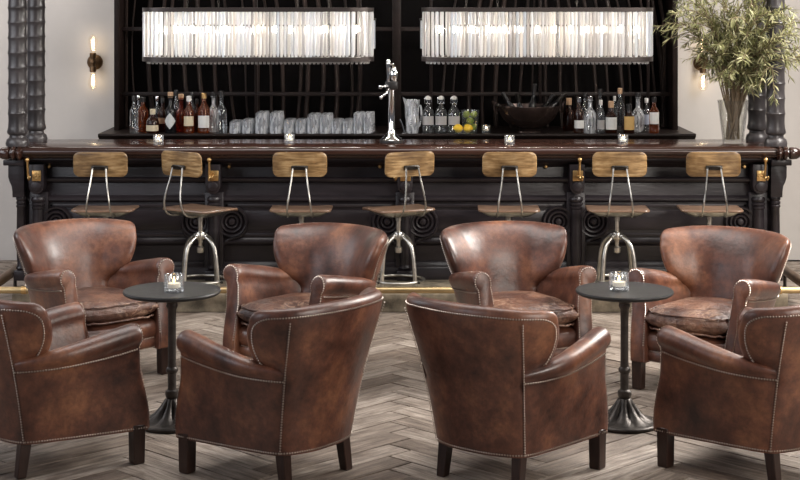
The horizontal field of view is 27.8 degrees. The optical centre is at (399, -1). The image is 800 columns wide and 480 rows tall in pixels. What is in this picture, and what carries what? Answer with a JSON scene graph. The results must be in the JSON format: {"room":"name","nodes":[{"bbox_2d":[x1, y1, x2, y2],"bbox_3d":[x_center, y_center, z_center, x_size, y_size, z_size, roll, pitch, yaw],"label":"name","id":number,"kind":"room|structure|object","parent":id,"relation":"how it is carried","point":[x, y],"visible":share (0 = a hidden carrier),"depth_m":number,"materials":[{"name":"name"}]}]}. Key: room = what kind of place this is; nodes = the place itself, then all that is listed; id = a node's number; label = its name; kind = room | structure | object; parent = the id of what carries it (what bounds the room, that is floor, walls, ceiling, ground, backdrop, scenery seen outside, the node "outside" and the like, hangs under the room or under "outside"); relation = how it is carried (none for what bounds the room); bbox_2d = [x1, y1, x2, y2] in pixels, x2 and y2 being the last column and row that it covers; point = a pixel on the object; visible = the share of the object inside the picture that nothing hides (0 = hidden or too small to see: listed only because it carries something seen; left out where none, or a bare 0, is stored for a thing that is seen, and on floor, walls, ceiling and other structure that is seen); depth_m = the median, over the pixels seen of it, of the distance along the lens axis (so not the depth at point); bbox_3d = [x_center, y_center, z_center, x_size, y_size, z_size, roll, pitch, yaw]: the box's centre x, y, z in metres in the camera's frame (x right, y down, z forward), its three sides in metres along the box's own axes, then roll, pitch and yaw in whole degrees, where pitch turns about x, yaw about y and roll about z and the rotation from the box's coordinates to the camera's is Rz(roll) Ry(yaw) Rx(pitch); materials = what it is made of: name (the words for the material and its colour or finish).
{"room":"bar","nodes":[
{"label":"bar","id":0,"kind":"room"},
{"bbox_2d":[0,260,799,479],"bbox_3d":[0.000,2.072,7.716,10.937,0.026,10.268,0,0,0],"label":"floor","id":1,"kind":"structure","parent":0,"point":[393,436],"depth_m":7.36,"materials":[{"name":"wood"}]},
{"bbox_2d":[0,299,149,478],"bbox_3d":[-1.599,1.661,7.227,0.781,0.799,0.747,0,0,-35],"label":"armchair","id":2,"kind":"object","parent":1,"relation":"on","point":[59,382],"visible":1,"depth_m":6.97,"materials":[{"name":"leather"}]},
{"bbox_2d":[12,218,173,374],"bbox_3d":[-1.726,1.661,9.000,0.747,0.799,0.781,0,0,-39],"label":"armchair","id":3,"kind":"object","parent":1,"relation":"on","point":[86,261],"visible":0.63,"depth_m":8.98,"materials":[{"name":"leather"}]},
{"bbox_2d":[77,286,158,322],"bbox_3d":[-1.664,1.675,8.925,0.474,0.148,0.560,0,0,-39],"label":"seat cushion","id":4,"kind":"object","parent":3,"relation":"on","point":[101,304],"depth_m":8.76,"materials":[{"name":"leather"}]},
{"bbox_2d":[71,152,138,218],"bbox_3d":[-1.992,1.472,10.881,0.416,0.925,0.461,0,0,0],"label":"bar stool","id":5,"kind":"object","parent":1,"relation":"on","point":[85,164],"visible":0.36,"depth_m":10.73,"materials":[{"name":"brown wood"}]},
{"bbox_2d":[123,281,220,433],"bbox_3d":[-1.106,1.732,7.840,0.474,0.656,0.474,0,0,-11],"label":"pedestal table","id":6,"kind":"object","parent":1,"relation":"on","point":[162,421],"visible":0.8,"depth_m":7.81,"materials":[{"name":"metal"}]},
{"bbox_2d":[164,272,183,292],"bbox_3d":[-1.088,1.362,7.780,0.096,0.086,0.096,0,0,0],"label":"votive candle","id":7,"kind":"object","parent":6,"relation":"on","point":[171,285],"visible":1,"depth_m":7.77,"materials":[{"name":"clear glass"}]},
{"bbox_2d":[168,282,179,287],"bbox_3d":[-1.088,1.373,7.780,0.062,0.022,0.062,0,0,0],"label":"candle","id":8,"kind":"object","parent":7,"relation":"on","point":[171,284],"depth_m":7.76,"materials":[{"name":"beige wax"}]},
{"bbox_2d":[161,150,237,286],"bbox_3d":[-1.373,1.472,10.896,0.416,0.925,0.477,0,0,36],"label":"bar stool","id":9,"kind":"object","parent":1,"relation":"on","point":[174,163],"visible":0.93,"depth_m":10.82,"materials":[{"name":"metal"}]},
{"bbox_2d":[175,287,384,479],"bbox_3d":[-0.498,1.661,7.054,0.781,0.799,0.747,0,0,39],"label":"armchair","id":10,"kind":"object","parent":1,"relation":"on","point":[298,391],"visible":1,"depth_m":6.80,"materials":[{"name":"leather"}]},
{"bbox_2d":[269,152,332,222],"bbox_3d":[-0.666,1.472,10.881,0.416,0.925,0.461,0,0,0],"label":"bar stool","id":11,"kind":"object","parent":1,"relation":"on","point":[285,164],"visible":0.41,"depth_m":10.73,"materials":[{"name":"wood"}]},
{"bbox_2d":[222,222,388,375],"bbox_3d":[-0.489,1.661,8.816,0.747,0.799,0.781,0,0,35],"label":"armchair","id":12,"kind":"object","parent":1,"relation":"on","point":[317,262],"visible":0.53,"depth_m":8.87,"materials":[{"name":"leather"}]},
{"bbox_2d":[236,292,310,322],"bbox_3d":[-0.543,1.675,8.736,0.474,0.148,0.560,0,0,35],"label":"seat cushion","id":13,"kind":"object","parent":12,"relation":"on","point":[247,303],"depth_m":8.67,"materials":[{"name":"leather"}]},
{"bbox_2d":[98,0,695,138],"bbox_3d":[-0.030,0.263,12.348,4.500,3.595,0.805,0,0,0],"label":"bar","id":14,"kind":"object","parent":1,"relation":"on","point":[299,90],"visible":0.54,"depth_m":12.70,"materials":[{"name":"brown wood"}]},
{"bbox_2d":[137,97,148,131],"bbox_3d":[-1.929,0.859,12.130,0.083,0.262,0.082,0,0,0],"label":"liquor bottle","id":15,"kind":"object","parent":14,"relation":"on","point":[142,114],"visible":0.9,"depth_m":12.10,"materials":[{"name":"brown glass"}]},
{"bbox_2d":[146,109,158,133],"bbox_3d":[-1.839,0.900,12.019,0.097,0.179,0.097,0,0,0],"label":"liquor bottle","id":16,"kind":"object","parent":14,"relation":"on","point":[152,123],"visible":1,"depth_m":11.98,"materials":[{"name":"brown glass"}]},
{"bbox_2d":[158,98,165,131],"bbox_3d":[-1.783,0.863,12.130,0.068,0.254,0.068,0,0,0],"label":"liquor bottle","id":17,"kind":"object","parent":14,"relation":"on","point":[161,113],"visible":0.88,"depth_m":12.10,"materials":[{"name":"brown glass"}]},
{"bbox_2d":[165,92,175,133],"bbox_3d":[-1.707,0.837,12.020,0.086,0.306,0.086,0,0,0],"label":"liquor bottle","id":18,"kind":"object","parent":14,"relation":"on","point":[170,112],"visible":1,"depth_m":11.99,"materials":[{"name":"black glass"}]},
{"bbox_2d":[176,94,183,131],"bbox_3d":[-1.644,0.848,12.130,0.098,0.284,0.097,0,0,0],"label":"liquor bottle","id":19,"kind":"object","parent":14,"relation":"on","point":[180,112],"visible":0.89,"depth_m":12.09,"materials":[{"name":"red"}]},
{"bbox_2d":[184,96,193,132],"bbox_3d":[-1.569,0.852,12.020,0.078,0.276,0.078,0,0,0],"label":"liquor bottle","id":20,"kind":"object","parent":14,"relation":"on","point":[188,111],"visible":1,"depth_m":11.99,"materials":[{"name":"brown glass"}]},
{"bbox_2d":[194,99,198,131],"bbox_3d":[-1.524,0.866,12.130,0.053,0.247,0.052,0,0,0],"label":"liquor bottle","id":21,"kind":"object","parent":14,"relation":"on","point":[196,100],"visible":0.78,"depth_m":12.11,"materials":[{"name":"brown glass"}]},
{"bbox_2d":[198,93,209,132],"bbox_3d":[-1.458,0.841,12.019,0.089,0.298,0.090,0,0,0],"label":"liquor bottle","id":22,"kind":"object","parent":14,"relation":"on","point":[203,110],"visible":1,"depth_m":11.99,"materials":[{"name":"brown glass"}]},
{"bbox_2d":[210,92,217,131],"bbox_3d":[-1.400,0.840,12.130,0.075,0.299,0.074,0,0,0],"label":"liquor bottle","id":23,"kind":"object","parent":14,"relation":"on","point":[213,94],"visible":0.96,"depth_m":12.11,"materials":[{"name":"clear glass"}]},
{"bbox_2d":[229,121,240,133],"bbox_3d":[-1.227,0.947,12.020,0.086,0.085,0.084,0,0,0],"label":"tumbler","id":24,"kind":"object","parent":14,"relation":"on","point":[230,128],"visible":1,"depth_m":12.00,"materials":[{"name":"clear glass"}]},
{"bbox_2d":[231,120,241,131],"bbox_3d":[-1.228,0.947,12.111,0.086,0.085,0.084,0,0,0],"label":"tumbler","id":25,"kind":"object","parent":14,"relation":"on","point":[233,120],"visible":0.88,"depth_m":12.10,"materials":[{"name":"clear glass"}]},
{"bbox_2d":[242,120,252,132],"bbox_3d":[-1.136,0.941,12.020,0.082,0.098,0.080,0,0,0],"label":"tumbler","id":26,"kind":"object","parent":14,"relation":"on","point":[248,130],"visible":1,"depth_m":12.01,"materials":[{"name":"clear glass"}]},
{"bbox_2d":[243,119,253,131],"bbox_3d":[-1.135,0.941,12.108,0.082,0.098,0.080,0,0,0],"label":"tumbler","id":27,"kind":"object","parent":14,"relation":"on","point":[244,119],"visible":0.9,"depth_m":12.09,"materials":[{"name":"clear glass"}]},
{"bbox_2d":[255,113,267,133],"bbox_3d":[-1.030,0.915,12.020,0.097,0.150,0.095,0,0,0],"label":"tumbler","id":28,"kind":"object","parent":14,"relation":"on","point":[259,114],"visible":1,"depth_m":12.00,"materials":[{"name":"clear glass"}]},
{"bbox_2d":[257,112,268,131],"bbox_3d":[-1.030,0.915,12.123,0.097,0.150,0.095,0,0,0],"label":"tumbler","id":29,"kind":"object","parent":14,"relation":"on","point":[257,112],"visible":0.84,"depth_m":12.11,"materials":[{"name":"clear glass"}]},
{"bbox_2d":[258,111,269,130],"bbox_3d":[-1.030,0.915,12.225,0.097,0.150,0.095,0,0,0],"label":"tumbler","id":30,"kind":"object","parent":14,"relation":"on","point":[258,111],"visible":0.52,"depth_m":12.22,"materials":[{"name":"clear glass"}]},
{"bbox_2d":[270,113,281,133],"bbox_3d":[-0.922,0.915,12.020,0.097,0.150,0.095,0,0,0],"label":"tumbler","id":31,"kind":"object","parent":14,"relation":"on","point":[277,129],"visible":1,"depth_m":11.99,"materials":[{"name":"clear glass"}]},
{"bbox_2d":[271,112,283,131],"bbox_3d":[-0.921,0.915,12.123,0.097,0.150,0.095,0,0,0],"label":"tumbler","id":32,"kind":"object","parent":14,"relation":"on","point":[271,112],"visible":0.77,"depth_m":12.11,"materials":[{"name":"clear glass"}]},
{"bbox_2d":[272,111,283,127],"bbox_3d":[-0.920,0.915,12.225,0.097,0.150,0.095,0,0,0],"label":"tumbler","id":33,"kind":"object","parent":14,"relation":"on","point":[273,111],"visible":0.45,"depth_m":12.21,"materials":[{"name":"clear glass"}]},
{"bbox_2d":[284,120,293,132],"bbox_3d":[-0.826,0.941,12.020,0.082,0.098,0.080,0,0,0],"label":"tumbler","id":34,"kind":"object","parent":14,"relation":"on","point":[290,129],"visible":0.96,"depth_m":12.00,"materials":[{"name":"clear glass"}]},
{"bbox_2d":[285,119,294,131],"bbox_3d":[-0.823,0.941,12.108,0.082,0.098,0.080,0,0,0],"label":"tumbler","id":35,"kind":"object","parent":14,"relation":"on","point":[285,119],"visible":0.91,"depth_m":12.09,"materials":[{"name":"clear glass"}]},
{"bbox_2d":[295,120,305,133],"bbox_3d":[-0.738,0.941,12.020,0.082,0.098,0.080,0,0,0],"label":"tumbler","id":36,"kind":"object","parent":14,"relation":"on","point":[303,122],"visible":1,"depth_m":12.00,"materials":[{"name":"clear glass"}]},
{"bbox_2d":[297,119,306,132],"bbox_3d":[-0.734,0.941,12.108,0.082,0.098,0.080,0,0,0],"label":"tumbler","id":37,"kind":"object","parent":14,"relation":"on","point":[297,119],"visible":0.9,"depth_m":12.10,"materials":[{"name":"clear glass"}]},
{"bbox_2d":[307,114,318,133],"bbox_3d":[-0.647,0.921,12.020,0.091,0.138,0.089,0,0,0],"label":"tumbler","id":38,"kind":"object","parent":14,"relation":"on","point":[308,115],"visible":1,"depth_m":12.00,"materials":[{"name":"clear glass"}]},
{"bbox_2d":[309,113,319,131],"bbox_3d":[-0.643,0.921,12.117,0.091,0.138,0.089,0,0,0],"label":"tumbler","id":39,"kind":"object","parent":14,"relation":"on","point":[309,113],"visible":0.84,"depth_m":12.11,"materials":[{"name":"clear glass"}]},
{"bbox_2d":[319,114,330,133],"bbox_3d":[-0.554,0.921,12.020,0.091,0.138,0.089,0,0,0],"label":"tumbler","id":40,"kind":"object","parent":14,"relation":"on","point":[328,115],"visible":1,"depth_m":12.00,"materials":[{"name":"clear glass"}]},
{"bbox_2d":[321,113,331,131],"bbox_3d":[-0.550,0.921,12.117,0.091,0.138,0.089,0,0,0],"label":"tumbler","id":41,"kind":"object","parent":14,"relation":"on","point":[322,113],"visible":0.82,"depth_m":12.11,"materials":[{"name":"clear glass"}]},
{"bbox_2d":[331,120,341,133],"bbox_3d":[-0.472,0.941,12.020,0.082,0.098,0.080,0,0,0],"label":"tumbler","id":42,"kind":"object","parent":14,"relation":"on","point":[340,121],"visible":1,"depth_m":12.01,"materials":[{"name":"clear glass"}]},
{"bbox_2d":[342,120,352,133],"bbox_3d":[-0.389,0.941,12.020,0.082,0.098,0.080,0,0,0],"label":"tumbler","id":43,"kind":"object","parent":14,"relation":"on","point":[350,122],"visible":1,"depth_m":12.00,"materials":[{"name":"clear glass"}]},
{"bbox_2d":[353,113,362,132],"bbox_3d":[-0.312,0.915,12.020,0.071,0.150,0.069,0,0,0],"label":"tumbler","id":44,"kind":"object","parent":14,"relation":"on","point":[359,117],"visible":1,"depth_m":12.01,"materials":[{"name":"clear glass"}]},
{"bbox_2d":[355,112,363,132],"bbox_3d":[-0.305,0.915,12.097,0.071,0.150,0.069,0,0,0],"label":"tumbler","id":45,"kind":"object","parent":14,"relation":"on","point":[355,112],"visible":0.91,"depth_m":12.08,"materials":[{"name":"clear glass"}]},
{"bbox_2d":[363,113,372,132],"bbox_3d":[-0.238,0.915,12.020,0.071,0.150,0.069,0,0,0],"label":"tumbler","id":46,"kind":"object","parent":14,"relation":"on","point":[369,117],"visible":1,"depth_m":12.01,"materials":[{"name":"clear glass"}]},
{"bbox_2d":[365,112,373,132],"bbox_3d":[-0.231,0.915,12.097,0.071,0.150,0.069,0,0,0],"label":"tumbler","id":47,"kind":"object","parent":14,"relation":"on","point":[365,112],"visible":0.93,"depth_m":12.08,"materials":[{"name":"clear glass"}]},
{"bbox_2d":[366,111,374,131],"bbox_3d":[-0.223,0.915,12.173,0.071,0.150,0.069,0,0,0],"label":"tumbler","id":48,"kind":"object","parent":14,"relation":"on","point":[366,111],"visible":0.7,"depth_m":12.17,"materials":[{"name":"clear glass"}]},
{"bbox_2d":[98,126,695,138],"bbox_3d":[-0.022,1.025,12.332,4.422,0.070,0.775,0,0,0],"label":"shelf","id":49,"kind":"object","parent":14,"relation":"attached to","point":[116,132],"depth_m":11.98,"materials":[{"name":"brown wood"}]},
{"bbox_2d":[402,97,421,132],"bbox_3d":[0.090,0.855,12.029,0.116,0.270,0.114,0,0,-43],"label":"glass pitcher","id":50,"kind":"object","parent":14,"relation":"on","point":[417,124],"visible":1,"depth_m":12.01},
{"bbox_2d":[422,95,433,132],"bbox_3d":[0.209,0.851,12.059,0.092,0.278,0.092,0,0,0],"label":"bottle","id":51,"kind":"object","parent":14,"relation":"on","point":[426,120],"visible":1,"depth_m":12.03,"materials":[{"name":"clear glass"}]},
{"bbox_2d":[435,95,446,132],"bbox_3d":[0.306,0.851,12.059,0.092,0.278,0.092,0,0,0],"label":"bottle","id":52,"kind":"object","parent":14,"relation":"on","point":[439,120],"visible":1,"depth_m":12.03,"materials":[{"name":"clear glass"}]},
{"bbox_2d":[448,95,459,132],"bbox_3d":[0.403,0.851,12.059,0.092,0.278,0.092,0,0,0],"label":"bottle","id":53,"kind":"object","parent":14,"relation":"on","point":[453,120],"visible":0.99,"depth_m":12.02,"materials":[{"name":"clear glass"}]},
{"bbox_2d":[453,129,472,133],"bbox_3d":[0.466,0.973,11.962,0.154,0.034,0.154,0,0,0],"label":"glass dish","id":54,"kind":"object","parent":14,"relation":"on","point":[453,129],"visible":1,"depth_m":11.98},
{"bbox_2d":[453,124,462,132],"bbox_3d":[0.430,0.950,11.957,0.068,0.064,0.068,0,0,-11],"label":"lemon","id":55,"kind":"object","parent":54,"relation":"in","point":[457,128],"visible":1,"depth_m":11.94,"materials":[{"name":"yellow food"}]},
{"bbox_2d":[463,124,472,132],"bbox_3d":[0.503,0.950,11.957,0.068,0.064,0.068,0,0,19],"label":"lemon","id":56,"kind":"object","parent":54,"relation":"in","point":[467,128],"visible":1,"depth_m":11.94,"materials":[{"name":"yellow food"}]},
{"bbox_2d":[461,110,478,132],"bbox_3d":[0.524,0.906,12.090,0.140,0.168,0.140,0,0,0],"label":"glass bowl","id":57,"kind":"object","parent":14,"relation":"on","point":[461,110],"visible":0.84,"depth_m":12.07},
{"bbox_2d":[463,111,469,117],"bbox_3d":[0.496,0.855,12.090,0.052,0.054,0.050,0,0,-9],"label":"lime","id":58,"kind":"object","parent":57,"relation":"in","point":[466,114],"visible":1,"depth_m":12.07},
{"bbox_2d":[470,111,477,117],"bbox_3d":[0.553,0.855,12.090,0.052,0.051,0.052,0,0,34],"label":"lime","id":59,"kind":"object","parent":57,"relation":"in","point":[473,114],"visible":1,"depth_m":12.07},
{"bbox_2d":[491,100,565,132],"bbox_3d":[0.965,0.873,12.140,0.479,0.234,0.479,0,0,42],"label":"copper bowl","id":60,"kind":"object","parent":14,"relation":"on","point":[528,119],"visible":0.94,"depth_m":11.99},
{"bbox_2d":[501,92,514,106],"bbox_3d":[0.839,0.803,12.197,0.154,0.221,0.066,0,0,7],"label":"wine bottle","id":61,"kind":"object","parent":60,"relation":"in","point":[509,104],"visible":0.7,"depth_m":12.19,"materials":[{"name":"black glass"}]},
{"bbox_2d":[515,94,522,106],"bbox_3d":[0.908,0.804,12.108,0.074,0.200,0.074,0,0,31],"label":"wine bottle","id":62,"kind":"object","parent":60,"relation":"in","point":[518,100],"visible":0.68,"depth_m":12.09,"materials":[{"name":"black glass"}]},
{"bbox_2d":[528,84,536,106],"bbox_3d":[0.994,0.766,12.172,0.081,0.272,0.066,0,0,-15],"label":"wine bottle","id":63,"kind":"object","parent":60,"relation":"in","point":[532,103],"visible":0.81,"depth_m":12.16,"materials":[{"name":"black glass"}]},
{"bbox_2d":[540,93,554,106],"bbox_3d":[1.088,0.811,12.208,0.174,0.210,0.066,0,0,-7],"label":"wine bottle","id":64,"kind":"object","parent":60,"relation":"in","point":[552,96],"visible":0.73,"depth_m":12.20,"materials":[{"name":"black glass"}]},
{"bbox_2d":[546,91,567,106],"bbox_3d":[1.138,0.800,12.100,0.237,0.237,0.066,0,0,3],"label":"wine bottle","id":65,"kind":"object","parent":60,"relation":"in","point":[565,93],"visible":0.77,"depth_m":12.08,"materials":[{"name":"black glass"}]},
{"bbox_2d":[563,98,573,130],"bbox_3d":[1.280,0.866,12.240,0.091,0.248,0.090,0,0,0],"label":"liquor bottle","id":66,"kind":"object","parent":14,"relation":"on","point":[568,115],"visible":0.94,"depth_m":12.21,"materials":[{"name":"brown glass"}]},
{"bbox_2d":[574,97,583,132],"bbox_3d":[1.331,0.855,12.020,0.078,0.268,0.078,0,0,0],"label":"liquor bottle","id":67,"kind":"object","parent":14,"relation":"on","point":[578,112],"visible":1,"depth_m":11.99,"materials":[{"name":"brown glass"}]},
{"bbox_2d":[584,96,595,133],"bbox_3d":[1.413,0.852,12.020,0.089,0.276,0.088,0,0,0],"label":"liquor bottle","id":68,"kind":"object","parent":14,"relation":"on","point":[589,98],"visible":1,"depth_m":12.00,"materials":[{"name":"clear glass"}]},
{"bbox_2d":[597,100,604,132],"bbox_3d":[1.493,0.867,12.020,0.060,0.246,0.060,0,0,0],"label":"liquor bottle","id":69,"kind":"object","parent":14,"relation":"on","point":[600,123],"visible":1,"depth_m":12.00,"materials":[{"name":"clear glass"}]},
{"bbox_2d":[605,101,616,133],"bbox_3d":[1.569,0.870,12.019,0.089,0.239,0.090,0,0,0],"label":"liquor bottle","id":70,"kind":"object","parent":14,"relation":"on","point":[610,118],"visible":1,"depth_m":11.99,"materials":[{"name":"brown glass"}]},
{"bbox_2d":[623,104,634,132],"bbox_3d":[1.703,0.881,12.020,0.082,0.216,0.082,0,0,0],"label":"liquor bottle","id":71,"kind":"object","parent":14,"relation":"on","point":[628,121],"visible":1,"depth_m":11.99,"materials":[{"name":"brown glass"}]},
{"bbox_2d":[632,93,644,131],"bbox_3d":[1.786,0.844,12.130,0.098,0.292,0.097,0,0,0],"label":"liquor bottle","id":72,"kind":"object","parent":14,"relation":"on","point":[637,95],"visible":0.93,"depth_m":12.11,"materials":[{"name":"clear glass"}]},
{"bbox_2d":[643,98,648,130],"bbox_3d":[1.867,0.866,12.240,0.061,0.248,0.061,0,0,0],"label":"liquor bottle","id":73,"kind":"object","parent":14,"relation":"on","point":[646,117],"visible":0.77,"depth_m":12.21,"materials":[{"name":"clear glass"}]},
{"bbox_2d":[649,97,658,132],"bbox_3d":[1.889,0.855,12.020,0.074,0.268,0.075,0,0,0],"label":"liquor bottle","id":74,"kind":"object","parent":14,"relation":"on","point":[653,112],"visible":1,"depth_m":11.99,"materials":[{"name":"brown glass"}]},
{"bbox_2d":[362,151,434,286],"bbox_3d":[0.009,1.472,10.887,0.416,0.925,0.466,0,0,-24],"label":"bar stool","id":75,"kind":"object","parent":1,"relation":"on","point":[419,163],"visible":0.91,"depth_m":10.79,"materials":[{"name":"metal"}]},
{"bbox_2d":[12,280,787,311],"bbox_3d":[0.000,1.998,11.220,5.120,0.125,1.140,0,0,0],"label":"plinth","id":76,"kind":"object","parent":1,"relation":"on","point":[393,302],"visible":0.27,"depth_m":10.65,"materials":[{"name":"stone"}]},
{"bbox_2d":[0,139,799,280],"bbox_3d":[-0.005,1.466,11.331,5.512,0.937,0.698,0,0,0],"label":"bar counter","id":77,"kind":"object","parent":1,"relation":"on","point":[236,173],"depth_m":11.20,"materials":[{"name":"brown wood"}]},
{"bbox_2d":[5,0,28,146],"bbox_3d":[-2.634,-0.268,11.130,0.160,2.545,0.160,0,0,22],"label":"turned column","id":78,"kind":"structure","parent":77,"relation":"on","point":[17,130],"depth_m":11.08,"materials":[{"name":"brown wood"}]},
{"bbox_2d":[26,0,47,141],"bbox_3d":[-2.590,-0.268,11.500,0.160,2.545,0.160,0,0,-22],"label":"turned column","id":79,"kind":"structure","parent":77,"relation":"on","point":[36,125],"depth_m":11.45,"materials":[{"name":"brown wood"}]},
{"bbox_2d":[153,134,163,143],"bbox_3d":[-1.686,0.973,11.280,0.071,0.064,0.071,0,0,0],"label":"votive candle","id":80,"kind":"object","parent":77,"relation":"on","point":[154,139],"visible":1,"depth_m":11.27,"materials":[{"name":"beige wax"}]},
{"bbox_2d":[284,133,294,142],"bbox_3d":[-0.777,0.973,11.360,0.071,0.064,0.071,0,0,0],"label":"votive candle","id":81,"kind":"object","parent":77,"relation":"on","point":[285,138],"visible":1,"depth_m":11.35,"materials":[{"name":"beige wax"}]},
{"bbox_2d":[378,59,402,143],"bbox_3d":[-0.064,0.710,11.380,0.176,0.590,0.168,0,0,0],"label":"tap","id":82,"kind":"object","parent":77,"relation":"on","point":[391,137],"visible":1,"depth_m":11.35,"materials":[{"name":"silver metal"}]},
{"bbox_2d":[385,59,397,89],"bbox_3d":[-0.058,0.522,11.378,0.093,0.215,0.074,0,0,0],"label":"tap","id":83,"kind":"object","parent":82,"relation":"on","point":[393,74],"depth_m":11.35,"materials":[{"name":"silver metal"}]},
{"bbox_2d":[9,139,787,158],"bbox_3d":[-0.018,1.048,11.363,5.345,0.085,0.635,0,0,0],"label":"countertop","id":84,"kind":"structure","parent":77,"relation":"on","point":[52,148],"depth_m":11.09,"materials":[{"name":"brown wood"}]},
{"bbox_2d":[504,135,514,144],"bbox_3d":[0.762,0.973,11.250,0.071,0.064,0.071,0,0,0],"label":"votive candle","id":85,"kind":"object","parent":77,"relation":"on","point":[505,140],"visible":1,"depth_m":11.24,"materials":[{"name":"beige wax"}]},
{"bbox_2d":[717,99,748,143],"bbox_3d":[2.341,0.854,11.360,0.218,0.302,0.218,0,0,0],"label":"glass vase","id":86,"kind":"object","parent":77,"relation":"on","point":[718,99],"visible":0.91,"depth_m":11.34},
{"bbox_2d":[652,0,799,139],"bbox_3d":[2.409,0.302,11.238,1.131,1.359,1.221,0,0,-41],"label":"leafy branches","id":87,"kind":"object","parent":86,"relation":"in","point":[735,63],"visible":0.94,"depth_m":11.17,"materials":[{"name":"green plant"}]},
{"bbox_2d":[745,0,766,141],"bbox_3d":[2.541,-0.268,11.500,0.160,2.545,0.160,0,0,-22],"label":"turned column","id":88,"kind":"structure","parent":77,"relation":"on","point":[756,125],"depth_m":11.44,"materials":[{"name":"brown wood"}]},
{"bbox_2d":[764,0,786,146],"bbox_3d":[2.586,-0.268,11.130,0.160,2.545,0.160,0,0,-22],"label":"turned column","id":89,"kind":"structure","parent":77,"relation":"on","point":[775,130],"depth_m":11.08,"materials":[{"name":"brown wood"}]},
{"bbox_2d":[0,264,799,293],"bbox_3d":[0.000,1.962,11.015,5.560,0.197,0.910,0,0,0],"label":"rail","id":90,"kind":"object","parent":1,"relation":"on","point":[788,273],"visible":0.3,"depth_m":10.59,"materials":[{"name":"gold metal"}]},
{"bbox_2d":[404,292,610,479],"bbox_3d":[0.449,1.661,7.018,0.747,0.799,0.781,0,0,38],"label":"armchair","id":91,"kind":"object","parent":1,"relation":"on","point":[496,387],"visible":1,"depth_m":6.76,"materials":[{"name":"leather"}]},
{"bbox_2d":[477,152,539,220],"bbox_3d":[0.732,1.472,10.881,0.416,0.925,0.461,0,0,2],"label":"bar stool","id":92,"kind":"object","parent":1,"relation":"on","point":[494,164],"visible":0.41,"depth_m":10.73,"materials":[{"name":"wood"}]},
{"bbox_2d":[440,221,596,357],"bbox_3d":[0.630,1.661,8.882,0.747,0.799,0.781,0,0,-17],"label":"armchair","id":93,"kind":"object","parent":1,"relation":"on","point":[499,264],"visible":0.65,"depth_m":9.02,"materials":[{"name":"leather"}]},
{"bbox_2d":[492,291,578,324],"bbox_3d":[0.660,1.675,8.789,0.474,0.148,0.560,0,0,-17],"label":"seat cushion","id":94,"kind":"object","parent":93,"relation":"on","point":[565,304],"depth_m":8.65,"materials":[{"name":"leather"}]},
{"bbox_2d":[585,152,649,281],"bbox_3d":[1.466,1.472,10.881,0.416,0.925,0.461,0,0,2],"label":"bar stool","id":95,"kind":"object","parent":1,"relation":"on","point":[604,164],"visible":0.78,"depth_m":10.75,"materials":[{"name":"metal"}]},
{"bbox_2d":[575,281,673,433],"bbox_3d":[1.089,1.732,7.840,0.474,0.656,0.474,0,0,-11],"label":"pedestal table","id":96,"kind":"object","parent":1,"relation":"on","point":[624,416],"visible":0.87,"depth_m":7.80,"materials":[{"name":"metal"}]},
{"bbox_2d":[609,271,628,291],"bbox_3d":[1.060,1.362,7.820,0.096,0.086,0.096,0,0,0],"label":"votive candle","id":97,"kind":"object","parent":96,"relation":"on","point":[618,283],"visible":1,"depth_m":7.81,"materials":[{"name":"beige wax"}]},
{"bbox_2d":[613,281,624,286],"bbox_3d":[1.060,1.373,7.820,0.062,0.022,0.062,0,0,0],"label":"candle","id":98,"kind":"object","parent":97,"relation":"on","point":[615,283],"depth_m":7.79,"materials":[{"name":"beige wax"}]},
{"bbox_2d":[627,225,791,389],"bbox_3d":[1.678,1.661,8.690,0.747,0.799,0.781,0,0,34],"label":"armchair","id":99,"kind":"object","parent":1,"relation":"on","point":[713,273],"visible":0.74,"depth_m":8.67,"materials":[{"name":"leather"}]},
{"bbox_2d":[644,297,732,335],"bbox_3d":[1.625,1.675,8.608,0.474,0.148,0.560,0,0,34],"label":"seat cushion","id":100,"kind":"object","parent":99,"relation":"on","point":[696,316],"depth_m":8.44,"materials":[{"name":"leather"}]},
{"bbox_2d":[676,152,743,224],"bbox_3d":[2.091,1.472,10.881,0.416,0.925,0.461,0,0,3],"label":"bar stool","id":101,"kind":"object","parent":1,"relation":"on","point":[698,164],"visible":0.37,"depth_m":10.73,"materials":[{"name":"wood"}]},
{"bbox_2d":[653,305,799,479],"bbox_3d":[1.600,1.661,7.091,0.747,0.799,0.781,0,0,-44],"label":"armchair","id":102,"kind":"object","parent":1,"relation":"on","point":[747,397],"visible":1,"depth_m":6.83,"materials":[{"name":"leather"}]},
{"bbox_2d":[0,0,799,261],"bbox_3d":[0.000,0.310,12.870,10.200,3.700,0.140,0,0,0],"label":"wall","id":103,"kind":"structure","parent":0,"point":[75,108],"depth_m":12.80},
{"bbox_2d":[87,40,102,85],"bbox_3d":[-2.416,0.491,12.738,0.124,0.446,0.125,0,0,0],"label":"wall sconce","id":104,"kind":"object","parent":103,"relation":"attached to","point":[94,61],"visible":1,"depth_m":12.72,"materials":[{"name":"brown metal"}]},
{"bbox_2d":[693,43,708,86],"bbox_3d":[2.384,0.499,12.738,0.124,0.446,0.125,0,0,0],"label":"wall sconce","id":105,"kind":"object","parent":103,"relation":"attached to","point":[695,63],"visible":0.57,"depth_m":12.77,"materials":[{"name":"brown metal"}]},
{"bbox_3d":[0.000,-1.590,11.200,10.200,0.100,3.400,0,0,0],"label":"ceiling","id":106,"kind":"structure","parent":0,"visible":0},
{"bbox_2d":[142,0,375,63],"bbox_3d":[-1.000,-0.548,11.400,1.658,1.993,0.379,0,0,0],"label":"crystal chandelier","id":107,"kind":"object","parent":106,"relation":"hanging from","point":[317,32],"visible":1,"depth_m":11.22,"materials":[{"name":"clear glass"}]},
{"bbox_2d":[419,0,653,63],"bbox_3d":[0.968,-0.548,11.400,1.658,1.993,0.379,0,0,0],"label":"crystal chandelier","id":108,"kind":"object","parent":106,"relation":"hanging from","point":[593,32],"visible":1,"depth_m":11.22,"materials":[{"name":"clear glass"}]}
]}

